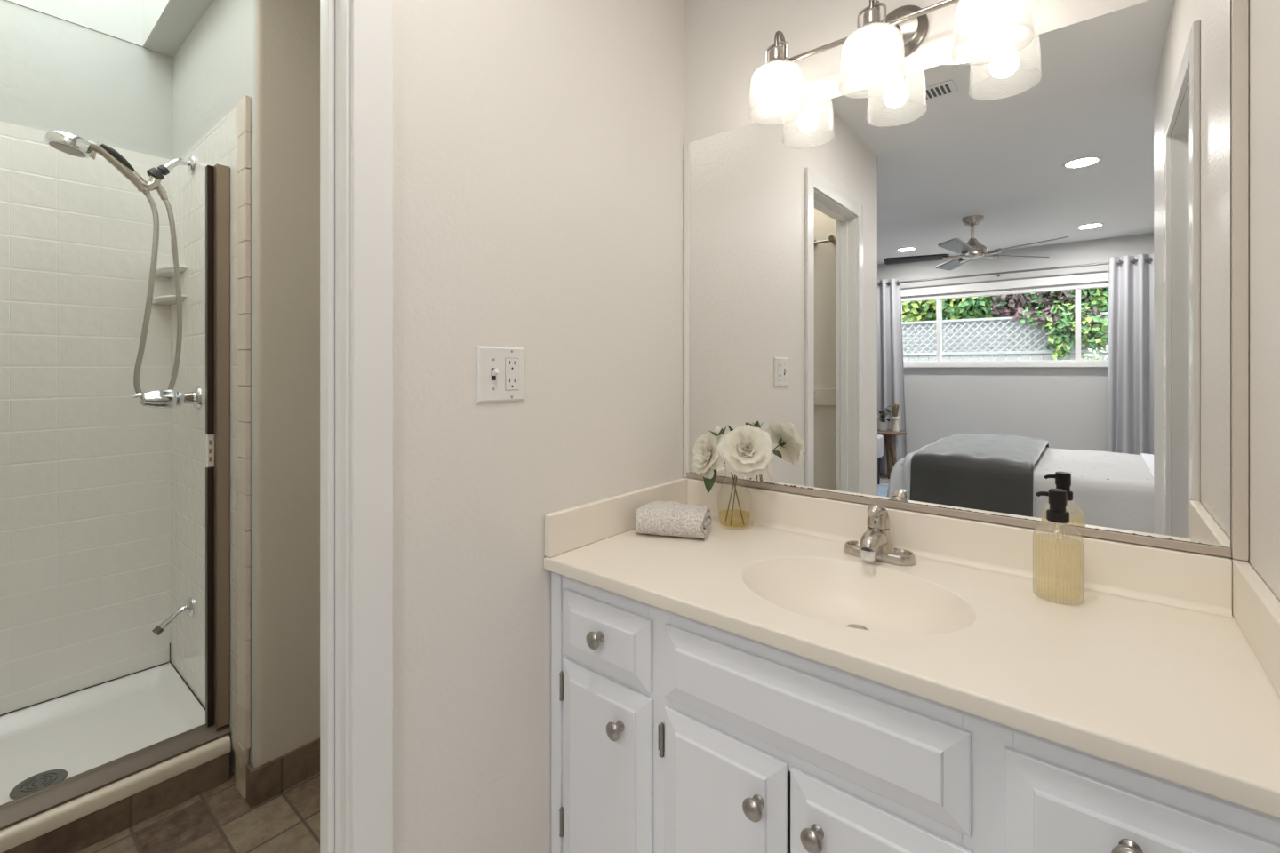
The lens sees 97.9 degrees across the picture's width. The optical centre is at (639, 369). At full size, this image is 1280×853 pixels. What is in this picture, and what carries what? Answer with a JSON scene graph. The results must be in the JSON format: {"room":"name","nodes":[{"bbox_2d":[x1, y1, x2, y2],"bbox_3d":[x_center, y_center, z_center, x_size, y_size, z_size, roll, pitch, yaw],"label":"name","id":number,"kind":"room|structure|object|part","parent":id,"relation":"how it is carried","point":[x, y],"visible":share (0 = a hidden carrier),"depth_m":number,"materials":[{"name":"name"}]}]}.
{"room":"bathroom","nodes":[
{"label":"bathroom","id":0,"kind":"room"},
{"bbox_2d":[0,0,173,159],"bbox_3d":[-2.192,0.007,1.780,0.120,2.430,1.072,0,0,39],"label":"wall","id":1,"kind":"structure","parent":0,"point":[56,74],"depth_m":1.97,"materials":[{"name":"grey paint"}]},
{"bbox_2d":[0,120,170,715],"bbox_3d":[-2.069,0.162,1.829,0.008,1.940,0.823,0,0,39],"label":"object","id":2,"kind":"structure","parent":1,"relation":"attached to","point":[85,467],"depth_m":1.95,"materials":[{"name":"white tile"}]},
{"bbox_2d":[0,643,205,716],"bbox_3d":[-1.806,1.088,1.614,0.688,0.073,0.822,0,0,39],"label":"trim","id":3,"kind":"structure","parent":1,"relation":"attached to","point":[198,700],"depth_m":1.97,"materials":[{"name":"grey tile"}]},
{"bbox_2d":[152,295,186,304],"bbox_3d":[-1.735,-0.258,2.047,0.235,0.019,0.062,0,0,39],"label":"shelf","id":4,"kind":"object","parent":1,"relation":"attached to","point":[168,300],"visible":0.83,"depth_m":2.02,"materials":[{"name":"white"}]},
{"bbox_2d":[6,0,171,47],"bbox_3d":[-1.541,-1.444,1.376,1.500,0.468,0.807,0,0,39],"label":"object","id":5,"kind":"structure","parent":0,"point":[133,21],"depth_m":2.00,"materials":[{"name":"white paint"}]},
{"bbox_2d":[4,0,212,57],"bbox_3d":[-1.190,-1.258,1.665,1.820,0.100,2.160,0,0,39],"label":"ceiling","id":6,"kind":"structure","parent":0,"point":[180,17],"depth_m":1.96,"materials":[{"name":"grey paint"}]},
{"bbox_2d":[76,768,319,852],"bbox_3d":[-1.138,1.272,1.752,1.950,0.100,2.360,0,0,39],"label":"floor","id":7,"kind":"structure","parent":0,"point":[218,820],"depth_m":1.49,"materials":[{"name":"tile"}]},
{"bbox_2d":[0,662,230,852],"bbox_3d":[-1.773,1.158,1.588,0.771,0.128,0.822,0,0,39],"label":"shower pan","id":8,"kind":"object","parent":7,"relation":"on","point":[44,745],"visible":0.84,"depth_m":1.76,"materials":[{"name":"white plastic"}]},
{"bbox_2d":[0,662,205,805],"bbox_3d":[-1.806,1.135,1.614,0.688,0.081,0.822,0,0,39],"label":"basin","id":9,"kind":"object","parent":8,"relation":"in","point":[44,745],"depth_m":1.82,"materials":[{"name":"white ceramic"}]},
{"bbox_2d":[2,752,229,852],"bbox_3d":[-1.483,1.181,1.347,0.010,0.081,0.814,0,0,39],"label":"curb","id":10,"kind":"object","parent":7,"relation":"on","point":[73,837],"visible":1,"depth_m":1.49,"materials":[{"name":"tile"}]},
{"bbox_2d":[173,0,319,776],"bbox_3d":[-1.085,0.007,2.323,0.952,2.430,1.168,0,0,39],"label":"wall","id":11,"kind":"structure","parent":0,"point":[268,52],"depth_m":1.64,"materials":[{"name":"beige paint"}]},
{"bbox_2d":[133,188,182,399],"bbox_3d":[-1.617,-0.246,1.873,0.030,0.729,0.125,0,0,39],"label":"shower hose","id":12,"kind":"object","parent":11,"relation":"attached to","point":[163,196],"visible":0.85,"depth_m":1.86,"materials":[{"name":"silver metal"}]},
{"bbox_2d":[132,386,201,409],"bbox_3d":[-1.556,0.096,1.833,0.080,0.080,0.169,0,0,39],"label":"shower valve","id":13,"kind":"object","parent":11,"relation":"attached to","point":[164,398],"visible":1,"depth_m":1.82,"materials":[{"name":"silver metal"}]},
{"bbox_3d":[-1.596,0.084,1.783,0.020,0.020,0.043,0,0,39],"label":"lever","id":14,"kind":"part","parent":13,"relation":"part of","materials":[{"name":"silver metal"}]},
{"bbox_3d":[-1.567,0.096,1.815,0.062,0.064,0.090,0,0,39],"label":"handle","id":15,"kind":"part","parent":13,"relation":"part of","materials":[{"name":"silver metal"}]},
{"bbox_2d":[142,155,195,192],"bbox_3d":[-1.601,-0.668,1.888,0.062,0.156,0.140,0,0,39],"label":"pipe","id":16,"kind":"object","parent":11,"relation":"attached to","point":[156,175],"visible":1,"depth_m":1.87,"materials":[{"name":"silver metal"}]},
{"bbox_2d":[44,129,147,191],"bbox_3d":[-1.706,-0.655,1.760,0.104,0.139,0.239,0,0,39],"label":"shower head","id":17,"kind":"object","parent":16,"relation":"in","point":[67,142],"visible":1,"depth_m":1.74,"materials":[{"name":"silver metal"}]},
{"bbox_3d":[-1.715,-0.673,1.748,0.012,0.029,0.014,0,0,39],"label":"mode lever","id":18,"kind":"part","parent":17,"relation":"part of","materials":[{"name":"silver metal"}]},
{"bbox_3d":[-1.678,-0.652,1.794,0.032,0.133,0.149,0,0,39],"label":"handle","id":19,"kind":"part","parent":17,"relation":"part of","materials":[{"name":"silver metal"}]},
{"bbox_3d":[-1.586,-0.698,1.907,0.021,0.056,0.076,0,0,39],"label":"arm","id":20,"kind":"part","parent":16,"relation":"part of","materials":[{"name":"silver metal"}]},
{"bbox_2d":[155,265,186,278],"bbox_3d":[-1.735,-0.362,2.047,0.235,0.019,0.062,0,0,39],"label":"shelf","id":21,"kind":"object","parent":11,"relation":"attached to","point":[168,271],"visible":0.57,"depth_m":2.02,"materials":[{"name":"white"}]},
{"bbox_2d":[152,597,194,635],"bbox_3d":[-1.604,0.848,1.912,0.068,0.101,0.106,0,0,39],"label":"spout","id":22,"kind":"object","parent":11,"relation":"attached to","point":[188,608],"visible":1,"depth_m":1.92,"materials":[{"name":"silver metal"}]},
{"bbox_2d":[170,105,239,752],"bbox_3d":[-1.485,0.177,1.890,0.822,1.910,0.008,0,0,39],"label":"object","id":23,"kind":"structure","parent":11,"relation":"attached to","point":[219,146],"depth_m":1.93,"materials":[{"name":"white tile"}]},
{"bbox_2d":[236,741,249,799],"bbox_3d":[-1.144,1.151,1.607,0.067,0.143,0.016,0,0,39],"label":"trim","id":24,"kind":"structure","parent":11,"relation":"attached to","point":[243,756],"depth_m":1.59,"materials":[{"name":"beige tile"}]},
{"bbox_2d":[237,95,250,750],"bbox_3d":[-1.140,0.150,1.605,0.072,1.854,0.014,0,0,39],"label":"trim","id":25,"kind":"structure","parent":11,"relation":"attached to","point":[244,106],"depth_m":1.59,"materials":[{"name":"beige tile"}]},
{"bbox_2d":[246,737,319,807],"bbox_3d":[-0.785,1.172,1.955,0.047,0.100,0.998,0,0,39],"label":"baseboard","id":26,"kind":"structure","parent":11,"relation":"attached to","point":[276,776],"depth_m":1.61,"materials":[{"name":"tile"}]},
{"bbox_2d":[392,0,685,852],"bbox_3d":[-0.477,-0.003,1.020,0.100,2.450,1.820,0,0,39],"label":"wall","id":27,"kind":"structure","parent":0,"point":[539,145],"depth_m":1.18,"materials":[{"name":"white paint"}]},
{"bbox_2d":[320,0,350,852],"bbox_3d":[-0.716,0.205,0.730,0.104,2.034,0.627,0,0,39],"label":"door frame","id":28,"kind":"structure","parent":27,"relation":"in","point":[334,14],"depth_m":0.95,"materials":[{"name":"white"}]},
{"bbox_2d":[350,0,392,852],"bbox_3d":[-0.670,0.176,0.693,0.014,2.091,0.740,0,0,39],"label":"trim","id":29,"kind":"structure","parent":27,"relation":"attached to","point":[371,20],"depth_m":0.94,"materials":[{"name":"white"}]},
{"bbox_2d":[476,345,524,402],"bbox_3d":[-0.283,0.009,1.162,0.020,0.114,0.119,0,0,39],"label":"wall plate","id":30,"kind":"object","parent":27,"relation":"attached to","point":[500,370],"visible":1,"depth_m":1.16,"materials":[{"name":"white plastic"}]},
{"bbox_2d":[504,358,518,390],"bbox_3d":[-0.272,0.009,1.183,0.001,0.068,0.034,0,0,39],"label":"outlet","id":31,"kind":"object","parent":30,"relation":"attached to","point":[511,364],"depth_m":1.18,"materials":[{"name":"white plastic"}]},
{"bbox_2d":[685,0,1247,561],"bbox_3d":[0.294,-0.003,1.643,2.268,2.450,0.120,0,0,39],"label":"wall","id":32,"kind":"structure","parent":0,"point":[726,41],"depth_m":1.46,"materials":[{"name":"white paint"}]},
{"bbox_2d":[748,0,1033,124],"bbox_3d":[0.529,-0.747,1.261,0.597,0.215,0.174,0,0,39],"label":"vanity light","id":33,"kind":"object","parent":32,"relation":"attached to","point":[900,32],"visible":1,"depth_m":1.27,"materials":[{"name":"silver metal"}]},
{"bbox_2d":[761,40,791,77],"bbox_3d":[0.341,-0.783,1.392,0.072,0.068,0.072,0,0,39],"label":"socket","id":34,"kind":"object","parent":33,"relation":"attached to","point":[778,54],"depth_m":1.38,"materials":[{"name":"silver metal"}]},
{"bbox_3d":[0.341,-0.705,1.392,0.057,0.088,0.057,0,0,39],"label":"bulb","id":35,"kind":"part","parent":33,"relation":"part of","materials":[{"name":"white glass"}]},
{"bbox_3d":[0.341,-0.696,1.392,0.139,0.114,0.139,0,0,39],"label":"lamp shade","id":36,"kind":"part","parent":33,"relation":"part of","materials":[{"name":"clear glass"}]},
{"bbox_3d":[0.354,-0.819,1.409,0.010,0.072,0.054,0,0,39],"label":"lamp arm","id":37,"kind":"part","parent":33,"relation":"part of","materials":[{"name":"silver metal"}]},
{"bbox_2d":[854,2,888,44],"bbox_3d":[0.518,-0.783,1.248,0.072,0.068,0.072,0,0,39],"label":"socket","id":38,"kind":"object","parent":33,"relation":"attached to","point":[871,14],"depth_m":1.24,"materials":[{"name":"silver metal"}]},
{"bbox_3d":[0.518,-0.705,1.248,0.057,0.088,0.057,0,0,39],"label":"bulb","id":39,"kind":"part","parent":33,"relation":"part of","materials":[{"name":"white glass"}]},
{"bbox_3d":[0.518,-0.696,1.248,0.139,0.114,0.139,0,0,39],"label":"lamp shade","id":40,"kind":"part","parent":33,"relation":"part of","materials":[{"name":"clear glass"}]},
{"bbox_3d":[0.532,-0.819,1.264,0.010,0.072,0.054,0,0,39],"label":"lamp arm","id":41,"kind":"part","parent":33,"relation":"part of","materials":[{"name":"silver metal"}]},
{"bbox_3d":[0.583,-0.795,1.274,0.014,0.039,0.040,0,0,39],"label":"stem","id":42,"kind":"part","parent":33,"relation":"part of","materials":[{"name":"silver metal"}]},
{"bbox_2d":[972,0,983,2],"bbox_3d":[0.696,-0.783,1.103,0.072,0.068,0.072,0,0,39],"label":"socket","id":43,"kind":"object","parent":33,"relation":"attached to","point":[977,1],"depth_m":1.13,"materials":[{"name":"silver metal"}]},
{"bbox_3d":[0.696,-0.705,1.103,0.057,0.088,0.057,0,0,39],"label":"bulb","id":44,"kind":"part","parent":33,"relation":"part of","materials":[{"name":"white glass"}]},
{"bbox_3d":[0.696,-0.696,1.103,0.139,0.114,0.139,0,0,39],"label":"lamp shade","id":45,"kind":"part","parent":33,"relation":"part of","materials":[{"name":"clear glass"}]},
{"bbox_2d":[684,0,1231,558],"bbox_3d":[0.579,-0.179,1.325,1.144,1.008,0.012,0,0,39],"label":"wall mirror","id":46,"kind":"object","parent":32,"relation":"attached to","point":[978,286],"visible":0.93,"depth_m":1.18,"materials":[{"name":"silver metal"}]},
{"bbox_2d":[687,478,1231,608],"bbox_3d":[0.583,0.374,1.317,1.126,0.095,0.019,0,0,39],"label":"backsplash","id":47,"kind":"structure","parent":32,"relation":"attached to","point":[1182,575],"depth_m":1.16,"materials":[{"name":"stone"}]},
{"bbox_2d":[1231,0,1248,560],"bbox_3d":[1.029,-0.451,0.957,0.019,1.552,0.015,0,0,39],"label":"trim","id":48,"kind":"structure","parent":32,"relation":"attached to","point":[1239,8],"depth_m":0.95,"materials":[{"name":"beige"}]},
{"bbox_2d":[1248,0,1279,601],"bbox_3d":[0.515,-0.003,0.213,0.120,2.450,1.820,0,0,39],"label":"wall","id":49,"kind":"structure","parent":0,"point":[1264,15],"depth_m":0.86,"materials":[{"name":"white paint"}]},
{"bbox_3d":[0.337,1.272,0.357,2.100,0.100,2.060,0,0,39],"label":"floor","id":50,"kind":"structure","parent":0,"visible":0},
{"bbox_2d":[551,571,1279,852],"bbox_3d":[0.404,0.838,1.097,1.164,0.768,0.585,0,0,39],"label":"vanity cabinet","id":51,"kind":"object","parent":50,"relation":"on","point":[671,732],"visible":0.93,"depth_m":0.90,"materials":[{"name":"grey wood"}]},
{"bbox_3d":[-0.091,0.553,1.143,0.035,0.035,0.032,0,0,39],"label":"knob","id":52,"kind":"part","parent":51,"relation":"part of","materials":[{"name":"grey metal"}]},
{"bbox_3d":[-0.077,0.562,1.165,0.248,0.143,0.020,0,0,39],"label":"drawer","id":53,"kind":"part","parent":51,"relation":"part of","materials":[{"name":"white wood"}]},
{"bbox_3d":[-0.077,0.876,1.165,0.250,0.462,0.020,0,0,39],"label":"door","id":54,"kind":"part","parent":51,"relation":"part of","materials":[{"name":"white wood"}]},
{"bbox_3d":[-0.049,0.716,1.109,0.035,0.035,0.032,0,0,39],"label":"knob","id":55,"kind":"part","parent":51,"relation":"part of","materials":[{"name":"grey metal"}]},
{"bbox_3d":[0.141,0.876,0.987,0.248,0.461,0.020,0,0,39],"label":"door","id":56,"kind":"part","parent":51,"relation":"part of","materials":[{"name":"white wood"}]},
{"bbox_3d":[0.188,0.719,0.916,0.035,0.035,0.032,0,0,39],"label":"knob","id":57,"kind":"part","parent":51,"relation":"part of","materials":[{"name":"grey metal"}]},
{"bbox_3d":[0.265,0.717,0.853,0.035,0.035,0.032,0,0,39],"label":"knob","id":58,"kind":"part","parent":51,"relation":"part of","materials":[{"name":"grey metal"}]},
{"bbox_3d":[0.342,0.877,0.824,0.256,0.459,0.020,0,0,39],"label":"door","id":59,"kind":"part","parent":51,"relation":"part of","materials":[{"name":"white wood"}]},
{"bbox_2d":[544,477,1279,818],"bbox_3d":[0.412,0.424,1.107,1.166,0.196,0.561,0,0,39],"label":"countertop","id":60,"kind":"structure","parent":51,"relation":"on","point":[1166,667],"depth_m":0.97,"materials":[{"name":"beige stone"}]},
{"bbox_2d":[634,501,711,539],"bbox_3d":[0.087,0.384,1.438,0.180,0.072,0.127,0,0,17],"label":"hand towel","id":61,"kind":"object","parent":60,"relation":"on","point":[669,518],"visible":1,"depth_m":1.39,"materials":[{"name":"beige fabric"}]},
{"bbox_2d":[843,504,915,566],"bbox_3d":[0.531,0.360,1.254,0.133,0.123,0.130,0,0,-10],"label":"faucet","id":62,"kind":"object","parent":60,"relation":"on","point":[875,544],"visible":1,"depth_m":1.22,"materials":[{"name":"silver metal"}]},
{"bbox_3d":[0.512,0.378,1.224,0.047,0.052,0.098,0,0,39],"label":"spout","id":63,"kind":"part","parent":62,"relation":"part of","materials":[{"name":"silver metal"}]},
{"bbox_3d":[0.530,0.326,1.246,0.049,0.055,0.072,0,0,39],"label":"handle","id":64,"kind":"part","parent":62,"relation":"part of","materials":[{"name":"silver metal"}]},
{"bbox_3d":[0.537,0.412,1.255,0.152,0.020,0.062,0,0,39],"label":"plate","id":65,"kind":"part","parent":62,"relation":"part of","materials":[{"name":"silver metal"}]},
{"bbox_2d":[1032,488,1083,606],"bbox_3d":[0.769,0.321,1.027,0.067,0.201,0.076,0,0,-43],"label":"soap dispenser","id":66,"kind":"object","parent":60,"relation":"on","point":[1057,513],"visible":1,"depth_m":1.02,"materials":[{"name":"clear glass"}]},
{"bbox_3d":[0.253,0.337,1.499,0.092,0.170,0.092,0,0,39],"label":"flower vase","id":67,"kind":"object","parent":60,"relation":"on","visible":0},
{"bbox_2d":[692,432,743,524],"bbox_3d":[0.194,0.291,1.496,0.146,0.244,0.090,0,0,39],"label":"rose","id":68,"kind":"object","parent":67,"relation":"in","point":[707,460],"visible":0.98,"depth_m":1.49,"materials":[{"name":"white plant"}]},
{"bbox_3d":[0.240,0.322,1.499,0.083,0.182,0.009,0,0,17],"label":"stem","id":69,"kind":"part","parent":68,"relation":"part of","materials":[{"name":"green plant"}]},
{"bbox_2d":[708,424,735,521],"bbox_3d":[0.228,0.281,1.509,0.075,0.264,0.103,0,0,39],"label":"bud","id":70,"kind":"object","parent":67,"relation":"in","point":[718,432],"visible":0.52,"depth_m":1.49,"materials":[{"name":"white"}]},
{"bbox_3d":[0.237,0.299,1.498,0.035,0.227,0.035,0,0,39],"label":"stem","id":71,"kind":"part","parent":70,"relation":"part of","materials":[{"name":"green plant"}]},
{"bbox_2d":[717,424,774,525],"bbox_3d":[0.278,0.277,1.457,0.142,0.271,0.160,0,0,18],"label":"rose","id":72,"kind":"object","parent":67,"relation":"in","point":[747,450],"visible":1,"depth_m":1.41,"materials":[{"name":"white plant"}]},
{"bbox_3d":[0.267,0.313,1.472,0.051,0.200,0.032,0,0,39],"label":"stem","id":73,"kind":"part","parent":72,"relation":"part of","materials":[{"name":"green plant"}]},
{"bbox_3d":[0.548,0.546,0.622,0.035,0.035,0.032,0,0,39],"label":"knob","id":74,"kind":"part","parent":51,"relation":"part of","materials":[{"name":"grey metal"}]},
{"bbox_3d":[0.566,0.562,0.641,0.248,0.143,0.020,0,0,39],"label":"drawer","id":75,"kind":"part","parent":51,"relation":"part of","materials":[{"name":"white wood"}]},
{"bbox_3d":[-1.749,0.007,0.883,1.700,2.430,0.240,0,0,39],"label":"wall","id":76,"kind":"structure","parent":0,"visible":0},
{"bbox_2d":[0,163,231,831],"bbox_3d":[-1.513,0.240,1.376,0.063,1.705,0.822,0,0,39],"label":"shower door frame","id":77,"kind":"object","parent":76,"relation":"attached to","point":[216,726],"visible":1,"depth_m":1.66,"materials":[{"name":"brown metal"}]}
]}

